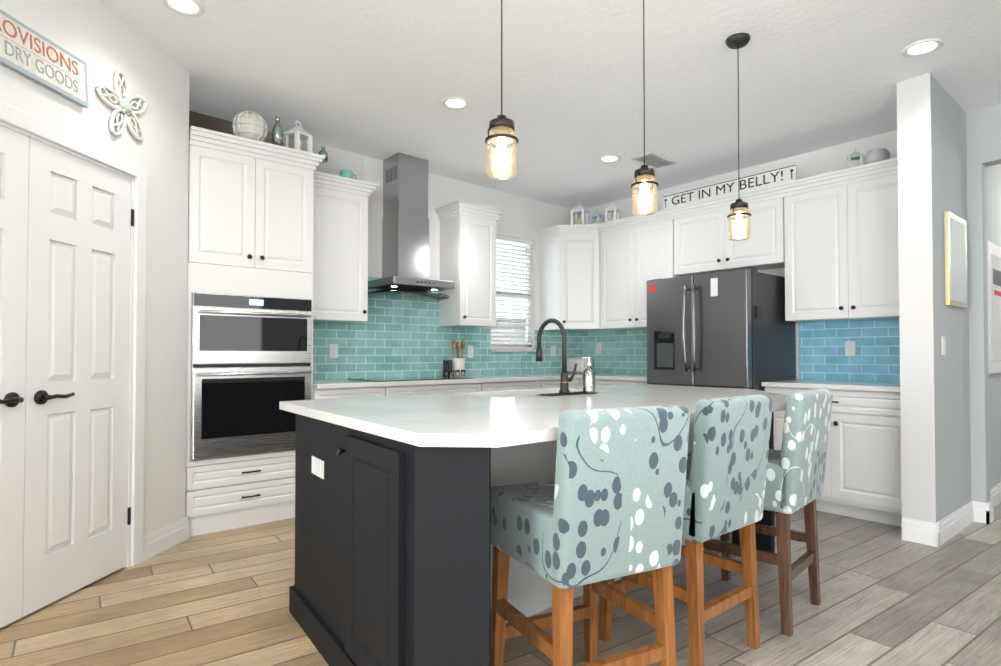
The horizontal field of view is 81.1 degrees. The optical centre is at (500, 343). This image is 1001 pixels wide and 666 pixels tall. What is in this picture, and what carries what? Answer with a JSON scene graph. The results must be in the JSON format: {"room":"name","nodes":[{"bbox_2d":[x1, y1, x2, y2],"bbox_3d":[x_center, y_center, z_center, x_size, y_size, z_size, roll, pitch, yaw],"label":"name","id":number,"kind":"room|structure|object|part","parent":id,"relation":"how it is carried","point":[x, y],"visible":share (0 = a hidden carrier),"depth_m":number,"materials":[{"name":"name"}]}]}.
{"room":"kitchen","nodes":[
{"label":"kitchen","id":0,"kind":"room"},
{"bbox_2d":[0,502,1000,665],"bbox_3d":[1.919,1.202,2.383,14.000,0.060,10.000,1,-1,-40],"label":"floor","id":1,"kind":"structure","parent":0,"point":[890,596],"depth_m":2.55,"materials":[{"name":"brown wood"}]},
{"bbox_2d":[185,130,316,536],"bbox_3d":[-1.813,-0.044,4.093,0.800,2.491,0.623,1,-1,-40],"label":"tall cabinet","id":2,"kind":"object","parent":1,"relation":"on","point":[277,250],"depth_m":3.83,"materials":[{"name":"white wood"}]},
{"bbox_2d":[232,111,267,141],"bbox_3d":[-1.687,-1.451,3.942,0.225,0.226,0.223,1,-1,-40],"label":"float","id":3,"kind":"object","parent":2,"relation":"on","point":[249,125],"visible":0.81,"depth_m":3.87,"materials":[{"name":"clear glass"}]},
{"bbox_2d":[272,116,282,145],"bbox_3d":[-1.518,-1.442,3.984,0.071,0.209,0.069,1,-1,-40],"label":"bottle","id":4,"kind":"object","parent":2,"relation":"on","point":[277,134],"visible":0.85,"depth_m":3.96,"materials":[{"name":"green glass"}]},
{"bbox_2d":[283,121,313,152],"bbox_3d":[-1.433,-1.456,4.139,0.152,0.244,0.152,-1,-1,30],"label":"lantern","id":5,"kind":"object","parent":2,"relation":"on","point":[298,134],"visible":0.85,"depth_m":4.11,"materials":[{"name":"white"}]},
{"bbox_2d":[319,146,327,162],"bbox_3d":[-1.292,-1.385,4.264,0.066,0.104,0.065,1,-1,-40],"label":"bottle","id":6,"kind":"object","parent":2,"relation":"on","point":[323,151],"visible":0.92,"depth_m":4.25,"materials":[{"name":"green glass"}]},
{"bbox_2d":[317,374,580,389],"bbox_3d":[-0.445,0.318,5.197,2.717,0.034,0.655,1,-1,-40],"label":"countertop","id":7,"kind":"structure","parent":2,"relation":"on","point":[335,384],"depth_m":4.84,"materials":[{"name":"white stone"}]},
{"bbox_2d":[347,377,364,379],"bbox_3d":[-1.150,0.273,4.659,0.140,0.020,0.140,1,-1,-40],"label":"dish","id":8,"kind":"object","parent":7,"relation":"on","point":[355,378],"visible":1,"depth_m":4.61,"materials":[{"name":"teal ceramic"}]},
{"bbox_2d":[357,376,452,381],"bbox_3d":[-0.751,0.292,4.938,0.910,0.007,0.520,1,-1,-40],"label":"cooktop","id":9,"kind":"object","parent":7,"relation":"in","point":[415,379],"depth_m":4.68,"materials":[{"name":"black glass"}]},
{"bbox_2d":[443,360,447,375],"bbox_3d":[-0.515,0.226,5.463,0.048,0.155,0.048,1,-1,-40],"label":"grinder","id":10,"kind":"object","parent":7,"relation":"on","point":[445,363],"visible":0.67,"depth_m":5.45,"materials":[{"name":"black"}]},
{"bbox_2d":[447,360,451,376],"bbox_3d":[-0.470,0.226,5.422,0.048,0.155,0.048,1,-1,-40],"label":"grinder","id":11,"kind":"object","parent":7,"relation":"on","point":[449,362],"visible":0.69,"depth_m":5.40,"materials":[{"name":"black"}]},
{"bbox_2d":[452,339,464,376],"bbox_3d":[-0.396,0.130,5.511,0.138,0.349,0.125,1,-1,-40],"label":"utensil crock","id":12,"kind":"object","parent":7,"relation":"on","point":[458,362],"visible":0.94,"depth_m":5.47,"materials":[{"name":"white ceramic"}]},
{"bbox_2d":[313,386,388,399],"bbox_3d":[-1.288,0.767,4.510,0.553,0.884,0.620,1,-1,-40],"label":"base cabinet","id":13,"kind":"object","parent":1,"relation":"on","point":[362,391],"depth_m":4.29,"materials":[{"name":"white wood"}]},
{"bbox_2d":[389,382,484,395],"bbox_3d":[-0.718,0.775,4.985,0.930,0.884,0.620,1,-1,-40],"label":"base cabinet","id":14,"kind":"object","parent":1,"relation":"on","point":[461,386],"depth_m":4.75,"materials":[{"name":"white"}]},
{"bbox_2d":[485,382,540,390],"bbox_3d":[-0.092,0.784,5.507,0.701,0.884,0.620,1,-1,-40],"label":"base cabinet","id":15,"kind":"object","parent":1,"relation":"on","point":[489,386],"depth_m":5.26,"materials":[{"name":"white"}]},
{"bbox_2d":[284,410,781,665],"bbox_3d":[0.380,0.736,2.782,2.504,0.884,1.366,1,-1,-40],"label":"kitchen island","id":16,"kind":"object","parent":1,"relation":"on","point":[393,554],"depth_m":1.75,"materials":[{"name":"wood"}]},
{"bbox_2d":[312,456,323,478],"bbox_3d":[-0.719,0.485,2.303,0.020,0.069,0.149,1,-1,-40],"label":"island outlet","id":17,"kind":"object","parent":16,"relation":"attached to","point":[317,461],"depth_m":2.29,"materials":[{"name":"white plastic"}]},
{"bbox_2d":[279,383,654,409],"bbox_3d":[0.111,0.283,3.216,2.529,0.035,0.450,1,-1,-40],"label":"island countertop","id":18,"kind":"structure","parent":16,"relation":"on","point":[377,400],"depth_m":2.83,"materials":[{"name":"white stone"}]},
{"bbox_2d":[495,390,554,397],"bbox_3d":[0.197,0.411,3.227,0.805,0.244,0.384,1,-1,-40],"label":"sink","id":19,"kind":"object","parent":18,"relation":"in","point":[544,391],"depth_m":3.33,"materials":[{"name":"white"}]},
{"bbox_2d":[299,386,786,457],"bbox_3d":[0.557,0.273,2.638,2.584,0.035,1.010,1,-1,-40],"label":"island countertop","id":20,"kind":"structure","parent":16,"relation":"on","point":[459,425],"depth_m":2.10,"materials":[{"name":"white stone"}]},
{"bbox_2d":[583,357,594,392],"bbox_3d":[0.466,0.162,3.105,0.064,0.188,0.071,1,-1,-40],"label":"soap dispenser","id":21,"kind":"object","parent":20,"relation":"on","point":[588,364],"depth_m":3.11,"materials":[{"name":"clear glass"}]},
{"bbox_3d":[0.419,0.737,2.787,2.352,0.884,0.012,1,-1,-40],"label":"island panel","id":22,"kind":"part","parent":16,"relation":"part of","materials":[{"name":"grey"}]},
{"bbox_2d":[541,378,580,387],"bbox_3d":[0.384,0.791,5.903,0.538,0.884,0.620,1,-1,-40],"label":"base cabinet","id":23,"kind":"object","parent":1,"relation":"on","point":[575,381],"depth_m":5.65,"materials":[{"name":"white"}]},
{"bbox_2d":[581,374,646,381],"bbox_3d":[1.130,0.331,5.941,0.655,0.034,1.530,1,-1,-40],"label":"countertop","id":24,"kind":"structure","parent":23,"relation":"on","point":[608,377],"depth_m":5.52,"materials":[{"name":"white stone"}]},
{"bbox_2d":[567,358,592,372],"bbox_3d":[0.880,0.238,6.520,0.180,0.169,0.260,1,-1,-40],"label":"toaster","id":25,"kind":"object","parent":24,"relation":"on","point":[580,363],"visible":0.69,"depth_m":6.43,"materials":[{"name":"white metal"}]},
{"bbox_2d":[491,405,689,665],"bbox_3d":[0.262,0.675,1.876,0.445,0.975,0.522,1,-1,-27],"label":"bar stool","id":26,"kind":"object","parent":1,"relation":"on","point":[607,503],"visible":0.96,"depth_m":1.69,"materials":[{"name":"teal fabric"}]},
{"bbox_3d":[0.252,0.905,1.891,0.515,0.515,0.526,1,-1,-40],"label":"frame","id":27,"kind":"part","parent":26,"relation":"part of","materials":[{"name":"brown wood"}]},
{"bbox_2d":[585,378,647,385],"bbox_3d":[1.350,0.787,5.696,0.620,0.884,0.874,1,-1,-40],"label":"base cabinet","id":28,"kind":"object","parent":1,"relation":"on","point":[598,381],"depth_m":5.64,"materials":[{"name":"white wood"}]},
{"bbox_2d":[598,394,772,665],"bbox_3d":[0.709,0.682,2.281,0.445,0.975,0.522,1,-1,-40],"label":"bar stool","id":29,"kind":"object","parent":1,"relation":"on","point":[726,473],"visible":0.75,"depth_m":2.07,"materials":[{"name":"teal fabric"}]},
{"bbox_3d":[0.696,0.912,2.293,0.429,0.515,0.444,1,-1,-40],"label":"frame","id":30,"kind":"part","parent":29,"relation":"part of","materials":[{"name":"brown wood"}]},
{"bbox_2d":[646,268,795,390],"bbox_3d":[1.823,0.327,4.897,0.866,1.777,0.930,1,-1,-40],"label":"refrigerator","id":31,"kind":"object","parent":1,"relation":"on","point":[730,329],"visible":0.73,"depth_m":4.60,"materials":[{"name":"grey metal"}]},
{"bbox_2d":[685,388,832,636],"bbox_3d":[1.159,0.688,2.641,0.522,0.975,0.445,-1,-1,43],"label":"bar stool","id":32,"kind":"object","parent":1,"relation":"on","point":[796,468],"visible":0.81,"depth_m":2.40,"materials":[{"name":"teal fabric"}]},
{"bbox_3d":[1.144,0.919,2.651,0.480,0.515,0.493,1,-1,-40],"label":"frame","id":33,"kind":"part","parent":32,"relation":"part of","materials":[{"name":"brown wood"}]},
{"bbox_2d":[763,386,901,526],"bbox_3d":[2.540,0.763,4.269,0.620,0.884,0.942,1,-1,-40],"label":"base cabinet","id":34,"kind":"object","parent":1,"relation":"on","point":[862,480],"depth_m":3.93,"materials":[{"name":"white wood"}]},
{"bbox_2d":[762,380,899,393],"bbox_3d":[2.526,0.302,4.267,0.655,0.034,0.944,1,-1,-40],"label":"countertop","id":35,"kind":"structure","parent":34,"relation":"on","point":[881,387],"depth_m":4.11,"materials":[{"name":"white stone"}]},
{"bbox_2d":[0,0,1000,534],"bbox_3d":[2.546,-0.314,2.359,10.540,2.970,9.120,1,-1,-40],"label":"wall","id":36,"kind":"structure","parent":0,"point":[100,40],"depth_m":3.56,"materials":[{"name":"white paint"}]},
{"bbox_2d":[0,125,28,627],"bbox_3d":[-2.076,0.130,2.201,0.035,2.053,0.608,0,-1,5],"label":"pantry door","id":37,"kind":"structure","parent":36,"relation":"in","point":[14,161],"depth_m":2.44,"materials":[{"name":"white wood"}]},
{"bbox_2d":[0,9,88,107],"bbox_3d":[-2.016,-1.246,2.514,0.033,0.217,0.589,0,-1,5],"label":"sign board","id":38,"kind":"object","parent":36,"relation":"attached to","point":[33,73],"visible":0.93,"depth_m":2.56,"materials":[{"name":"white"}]},
{"bbox_2d":[0,20,77,74],"bbox_3d":[-2.008,-1.294,2.516,0.003,0.065,0.471,-4,-1,5],"label":"lettering","id":39,"kind":"object","parent":38,"relation":"attached to","point":[38,46],"visible":1,"depth_m":2.54,"materials":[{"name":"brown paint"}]},
{"bbox_2d":[5,40,77,92],"bbox_3d":[-1.998,-1.206,2.560,0.003,0.058,0.365,-4,-1,5],"label":"lettering","id":40,"kind":"object","parent":38,"relation":"attached to","point":[37,60],"visible":1,"depth_m":2.55,"materials":[{"name":"grey"}]},
{"bbox_2d":[0,137,133,616],"bbox_3d":[-1.987,0.139,2.714,0.833,2.053,0.833,0,-1,5],"label":"pantry door","id":41,"kind":"structure","parent":36,"relation":"in","point":[77,344],"depth_m":2.76,"materials":[{"name":"white wood"}]},
{"bbox_3d":[-1.987,0.112,2.714,0.558,1.680,0.620,1,-1,-40],"label":"pantry door handles","id":42,"kind":"part","parent":41,"relation":"part of","materials":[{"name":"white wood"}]},
{"bbox_2d":[0,101,146,567],"bbox_3d":[-2.032,0.096,2.522,1.002,2.155,0.955,1,-1,-40],"label":"door frame","id":43,"kind":"structure","parent":36,"relation":"attached to","point":[24,123],"depth_m":2.34,"materials":[{"name":"white wood"}]},
{"bbox_2d":[96,69,146,140],"bbox_3d":[-1.968,-1.242,3.049,0.254,0.355,0.254,1,-1,-40],"label":"wall decor","id":44,"kind":"object","parent":36,"relation":"attached to","point":[124,107],"visible":0.94,"depth_m":3.04,"materials":[{"name":"white ceramic"}]},
{"bbox_2d":[143,516,188,560],"bbox_3d":[-1.937,1.121,3.389,0.301,0.135,0.301,1,-1,-40],"label":"baseboard","id":45,"kind":"structure","parent":36,"relation":"attached to","point":[155,542],"depth_m":3.37,"materials":[{"name":"white wood"}]},
{"bbox_2d":[189,111,363,180],"bbox_3d":[-1.751,-1.506,4.576,1.488,0.509,0.004,1,-1,-40],"label":"wall panel","id":46,"kind":"object","parent":36,"relation":"attached to","point":[339,160],"visible":0.07,"depth_m":4.81,"materials":[{"name":"white paint"}]},
{"bbox_2d":[317,182,368,322],"bbox_3d":[-1.384,-0.699,4.654,0.557,1.036,0.328,1,-1,-40],"label":"upper cabinet","id":47,"kind":"object","parent":36,"relation":"attached to","point":[342,211],"depth_m":4.57,"materials":[{"name":"white wood"}]},
{"bbox_2d":[340,169,356,179],"bbox_3d":[-1.204,-1.329,4.632,0.138,0.077,0.100,1,-1,-40],"label":"pot","id":48,"kind":"object","parent":47,"relation":"on","point":[346,173],"visible":0.58,"depth_m":4.58,"materials":[{"name":"teal ceramic"}]},
{"bbox_2d":[368,152,454,300],"bbox_3d":[-0.755,-1.028,5.051,0.880,1.224,0.519,1,-1,-40],"label":"range hood","id":49,"kind":"object","parent":36,"relation":"attached to","point":[405,244],"visible":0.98,"depth_m":5.03,"materials":[{"name":"silver metal"}]},
{"bbox_2d":[313,277,576,379],"bbox_3d":[-0.404,-0.132,5.672,3.384,0.879,0.007,1,-1,-40],"label":"tile backsplash","id":50,"kind":"structure","parent":36,"relation":"attached to","point":[400,334],"depth_m":5.31,"materials":[{"name":"teal tile"}]},
{"bbox_2d":[330,344,337,357],"bbox_3d":[-1.379,0.058,4.845,0.072,0.116,0.007,1,-1,-40],"label":"outlet","id":51,"kind":"object","parent":50,"relation":"attached to","point":[333,350],"visible":1,"depth_m":4.84,"materials":[{"name":"white plastic"}]},
{"bbox_2d":[467,346,472,357],"bbox_3d":[-0.296,0.077,5.748,0.072,0.116,0.007,1,-1,-40],"label":"outlet","id":52,"kind":"object","parent":50,"relation":"attached to","point":[469,351],"visible":1,"depth_m":5.74,"materials":[{"name":"white plastic"}]},
{"bbox_2d":[551,346,555,355],"bbox_3d":[0.588,0.076,6.486,0.072,0.116,0.007,1,-1,-40],"label":"outlet","id":53,"kind":"object","parent":50,"relation":"attached to","point":[553,350],"visible":1,"depth_m":6.48,"materials":[{"name":"white plastic"}]},
{"bbox_2d":[438,210,496,327],"bbox_3d":[-0.308,-0.683,5.551,0.425,1.036,0.328,1,-1,-40],"label":"upper cabinet","id":54,"kind":"object","parent":36,"relation":"attached to","point":[467,237],"depth_m":5.42,"materials":[{"name":"white wood"}]},
{"bbox_2d":[490,240,535,351],"bbox_3d":[0.108,-0.521,6.155,0.621,1.205,0.125,1,-1,-40],"label":"window","id":55,"kind":"structure","parent":36,"relation":"in","point":[520,335],"depth_m":6.25,"materials":[{"name":"white"}]},
{"bbox_2d":[491,234,532,348],"bbox_3d":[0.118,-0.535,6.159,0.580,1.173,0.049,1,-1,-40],"label":"window blinds","id":56,"kind":"object","parent":55,"relation":"attached to","point":[513,240],"visible":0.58,"depth_m":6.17,"materials":[{"name":"white plastic"}]},
{"bbox_2d":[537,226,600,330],"bbox_3d":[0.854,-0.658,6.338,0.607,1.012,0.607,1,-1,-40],"label":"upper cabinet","id":57,"kind":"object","parent":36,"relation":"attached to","point":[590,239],"depth_m":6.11,"materials":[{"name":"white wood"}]},
{"bbox_2d":[557,226,580,329],"bbox_3d":[0.825,-0.663,6.115,0.300,1.009,0.300,1,-1,-40],"label":"upper cabinet","id":58,"kind":"object","parent":36,"relation":"attached to","point":[568,241],"depth_m":6.12,"materials":[{"name":"white wood"}]},
{"bbox_2d":[570,201,588,224],"bbox_3d":[0.841,-1.376,6.190,0.166,0.274,0.166,-1,-1,30],"label":"lantern","id":59,"kind":"object","parent":58,"relation":"on","point":[581,210],"visible":0.85,"depth_m":6.16,"materials":[{"name":"white"}]},
{"bbox_2d":[577,329,646,373],"bbox_3d":[1.389,0.080,6.156,0.007,0.471,1.533,1,-1,-40],"label":"tile backsplash","id":60,"kind":"structure","parent":36,"relation":"attached to","point":[622,351],"depth_m":6.31,"materials":[{"name":"teal tile"}]},
{"bbox_2d":[596,343,600,352],"bbox_3d":[1.091,0.047,6.500,0.007,0.116,0.072,1,-1,-40],"label":"outlet","id":61,"kind":"object","parent":60,"relation":"attached to","point":[598,347],"visible":1,"depth_m":6.50,"materials":[{"name":"white plastic"}]},
{"bbox_2d":[601,214,672,329],"bbox_3d":[1.441,-0.666,5.852,0.327,1.012,0.880,1,-1,-40],"label":"upper cabinet","id":62,"kind":"object","parent":36,"relation":"attached to","point":[634,254],"depth_m":5.77,"materials":[{"name":"white wood"}]},
{"bbox_2d":[590,210,602,223],"bbox_3d":[1.004,-1.326,6.138,0.105,0.172,0.105,-1,-1,30],"label":"lantern","id":63,"kind":"object","parent":62,"relation":"on","point":[595,214],"visible":0.75,"depth_m":6.12,"materials":[{"name":"blue"}]},
{"bbox_2d":[605,202,619,221],"bbox_3d":[1.149,-1.353,6.011,0.125,0.221,0.125,-1,-1,30],"label":"lantern","id":64,"kind":"object","parent":62,"relation":"on","point":[610,209],"visible":0.88,"depth_m":5.99,"materials":[{"name":"white"}]},
{"bbox_2d":[673,190,784,276],"bbox_3d":[2.047,-0.913,5.129,0.327,0.544,1.005,1,-1,-40],"label":"upper cabinet","id":65,"kind":"object","parent":36,"relation":"attached to","point":[702,244],"depth_m":5.01,"materials":[{"name":"white wood"}]},
{"bbox_2d":[663,165,796,208],"bbox_3d":[1.920,-1.325,5.032,0.018,0.129,1.212,1,-1,-40],"label":"sign board","id":66,"kind":"object","parent":65,"relation":"on","point":[789,173],"visible":0.85,"depth_m":4.96,"materials":[{"name":"white wood"}]},
{"bbox_2d":[672,171,782,204],"bbox_3d":[1.913,-1.330,5.029,0.003,0.080,1.018,1,-1,-40],"label":"lettering","id":67,"kind":"object","parent":66,"relation":"attached to","point":[749,182],"visible":1,"depth_m":4.96,"materials":[{"name":"grey paint"}]},
{"bbox_2d":[781,166,898,321],"bbox_3d":[2.666,-0.692,4.383,0.327,1.012,0.917,1,-1,-40],"label":"upper cabinet","id":68,"kind":"object","parent":36,"relation":"attached to","point":[841,263],"depth_m":4.30,"materials":[{"name":"white wood"}]},
{"bbox_2d":[848,149,862,167],"bbox_3d":[2.591,-1.349,4.272,0.096,0.154,0.096,-1,-1,30],"label":"decorative lantern","id":69,"kind":"object","parent":68,"relation":"on","point":[855,155],"visible":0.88,"depth_m":4.25,"materials":[{"name":"green metal"}]},
{"bbox_2d":[864,148,889,163],"bbox_3d":[2.687,-1.325,4.175,0.152,0.103,0.148,1,-1,-40],"label":"decorative bowl","id":70,"kind":"object","parent":68,"relation":"on","point":[876,155],"visible":0.65,"depth_m":4.12,"materials":[{"name":"grey ceramic"}]},
{"bbox_2d":[798,318,899,382],"bbox_3d":[2.781,0.051,4.486,0.007,0.471,0.957,1,-1,-40],"label":"tile backsplash","id":71,"kind":"structure","parent":36,"relation":"attached to","point":[822,356],"depth_m":4.55,"materials":[{"name":"blue tile"}]},
{"bbox_2d":[845,341,854,355],"bbox_3d":[2.718,0.035,4.548,0.007,0.116,0.072,1,-1,-40],"label":"outlet","id":72,"kind":"object","parent":71,"relation":"attached to","point":[849,348],"visible":1,"depth_m":4.55,"materials":[{"name":"white plastic"}]},
{"bbox_2d":[897,73,935,522],"bbox_3d":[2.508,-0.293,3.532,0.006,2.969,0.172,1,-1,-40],"label":"pillar","id":73,"kind":"structure","parent":36,"relation":"attached to","point":[917,411],"depth_m":3.53,"materials":[{"name":"white paint"}]},
{"bbox_2d":[941,336,945,354],"bbox_3d":[2.717,0.011,3.584,0.080,0.116,0.008,1,-1,-40],"label":"light switch","id":74,"kind":"object","parent":36,"relation":"attached to","point":[943,345],"visible":1,"depth_m":3.57,"materials":[{"name":"white plastic"}]},
{"bbox_2d":[928,501,979,546],"bbox_3d":[2.879,1.127,3.699,0.841,0.135,0.060,1,-1,-40],"label":"baseboard","id":75,"kind":"structure","parent":36,"relation":"attached to","point":[937,534],"depth_m":3.63,"materials":[{"name":"white wood"}]},
{"bbox_2d":[944,211,966,307],"bbox_3d":[2.932,-0.530,3.762,0.426,0.581,0.024,1,-1,-40],"label":"framed picture","id":76,"kind":"object","parent":36,"relation":"attached to","point":[955,261],"visible":1,"depth_m":3.71,"materials":[{"name":"gold metal"}]},
{"bbox_2d":[980,482,1000,518],"bbox_3d":[3.829,1.140,4.487,1.346,0.135,0.015,1,-1,-40],"label":"baseboard","id":77,"kind":"structure","parent":36,"relation":"attached to","point":[995,492],"depth_m":4.30,"materials":[{"name":"white wood"}]},
{"bbox_2d":[987,240,1000,373],"bbox_3d":[3.914,-0.264,4.571,0.984,0.973,0.032,1,-1,-40],"label":"picture frame","id":78,"kind":"object","parent":36,"relation":"attached to","point":[994,294],"visible":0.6,"depth_m":4.35,"materials":[{"name":"white"}]},
{"bbox_2d":[99,0,1000,208],"bbox_3d":[1.919,-1.783,2.435,14.000,0.530,10.000,1,-1,-40],"label":"ceiling","id":79,"kind":"structure","parent":0,"point":[379,79],"depth_m":3.57,"materials":[{"name":"white paint"}]},
{"bbox_2d":[162,0,204,15],"bbox_3d":[-1.584,-1.691,2.923,0.190,0.012,0.190,1,-1,-40],"label":"recessed light","id":80,"kind":"object","parent":79,"relation":"in","point":[184,7],"visible":1,"depth_m":2.94,"materials":[{"name":"white"}]},
{"bbox_2d":[442,97,468,108],"bbox_3d":[-0.307,-1.639,3.990,0.190,0.012,0.190,1,-1,-40],"label":"recessed light","id":81,"kind":"object","parent":79,"relation":"in","point":[455,103],"visible":1,"depth_m":3.98,"materials":[{"name":"white"}]},
{"bbox_2d":[485,0,518,179],"bbox_3d":[0.004,-1.147,2.088,0.125,1.100,0.122,1,-1,-40],"label":"pendant light","id":82,"kind":"object","parent":79,"relation":"hanging from","point":[501,127],"visible":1,"depth_m":2.08,"materials":[{"name":"black"}]},
{"bbox_2d":[486,127,516,179],"bbox_3d":[0.004,-0.687,2.080,0.110,0.178,0.110,1,-1,-40],"label":"jar","id":83,"kind":"object","parent":82,"relation":"on","point":[501,156],"depth_m":2.09,"materials":[{"name":"clear glass"}]},
{"bbox_3d":[0.004,-0.682,2.080,0.054,0.122,0.053,1,-1,-40],"label":"bulb","id":84,"kind":"part","parent":82,"relation":"part of","materials":[{"name":"white glass"}]},
{"bbox_2d":[598,155,620,162],"bbox_3d":[0.937,-1.589,5.029,0.190,0.012,0.190,1,-1,-40],"label":"recessed light","id":85,"kind":"object","parent":79,"relation":"in","point":[609,158],"visible":1,"depth_m":5.02,"materials":[{"name":"white"}]},
{"bbox_2d":[631,0,657,215],"bbox_3d":[0.642,-1.127,2.617,0.125,1.089,0.122,1,-1,-40],"label":"pendant light","id":86,"kind":"object","parent":79,"relation":"hanging from","point":[644,173],"visible":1,"depth_m":2.61,"materials":[{"name":"black"}]},
{"bbox_2d":[632,175,656,215],"bbox_3d":[0.642,-0.671,2.609,0.110,0.178,0.110,1,-1,-40],"label":"jar","id":87,"kind":"object","parent":86,"relation":"on","point":[644,197],"depth_m":2.61,"materials":[{"name":"clear glass"}]},
{"bbox_3d":[0.642,-0.666,2.609,0.054,0.122,0.053,1,-1,-40],"label":"bulb","id":88,"kind":"part","parent":86,"relation":"part of","materials":[{"name":"white glass"}]},
{"bbox_2d":[631,152,676,168],"bbox_3d":[1.329,-1.582,5.054,0.407,0.012,0.214,1,-1,-40],"label":"ceiling vent","id":89,"kind":"object","parent":79,"relation":"in","point":[652,159],"visible":0.96,"depth_m":5.03,"materials":[{"name":"white metal"}]},
{"bbox_2d":[726,33,750,240],"bbox_3d":[1.281,-1.104,3.146,0.125,1.083,0.122,1,-1,-40],"label":"pendant light","id":90,"kind":"object","parent":79,"relation":"hanging from","point":[737,41],"visible":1,"depth_m":3.14,"materials":[{"name":"black metal"}]},
{"bbox_2d":[728,208,749,240],"bbox_3d":[1.281,-0.651,3.138,0.110,0.178,0.110,1,-1,-40],"label":"jar","id":91,"kind":"object","parent":90,"relation":"on","point":[739,225],"depth_m":3.14,"materials":[{"name":"clear glass"}]},
{"bbox_3d":[1.281,-0.646,3.138,0.054,0.122,0.053,1,-1,-40],"label":"bulb","id":92,"kind":"part","parent":90,"relation":"part of","materials":[{"name":"white glass"}]},
{"bbox_2d":[901,38,943,56],"bbox_3d":[2.316,-1.622,3.212,0.190,0.012,0.190,1,-1,-40],"label":"recessed light","id":93,"kind":"object","parent":79,"relation":"in","point":[921,47],"visible":1,"depth_m":3.21,"materials":[{"name":"white plastic"}]}
]}

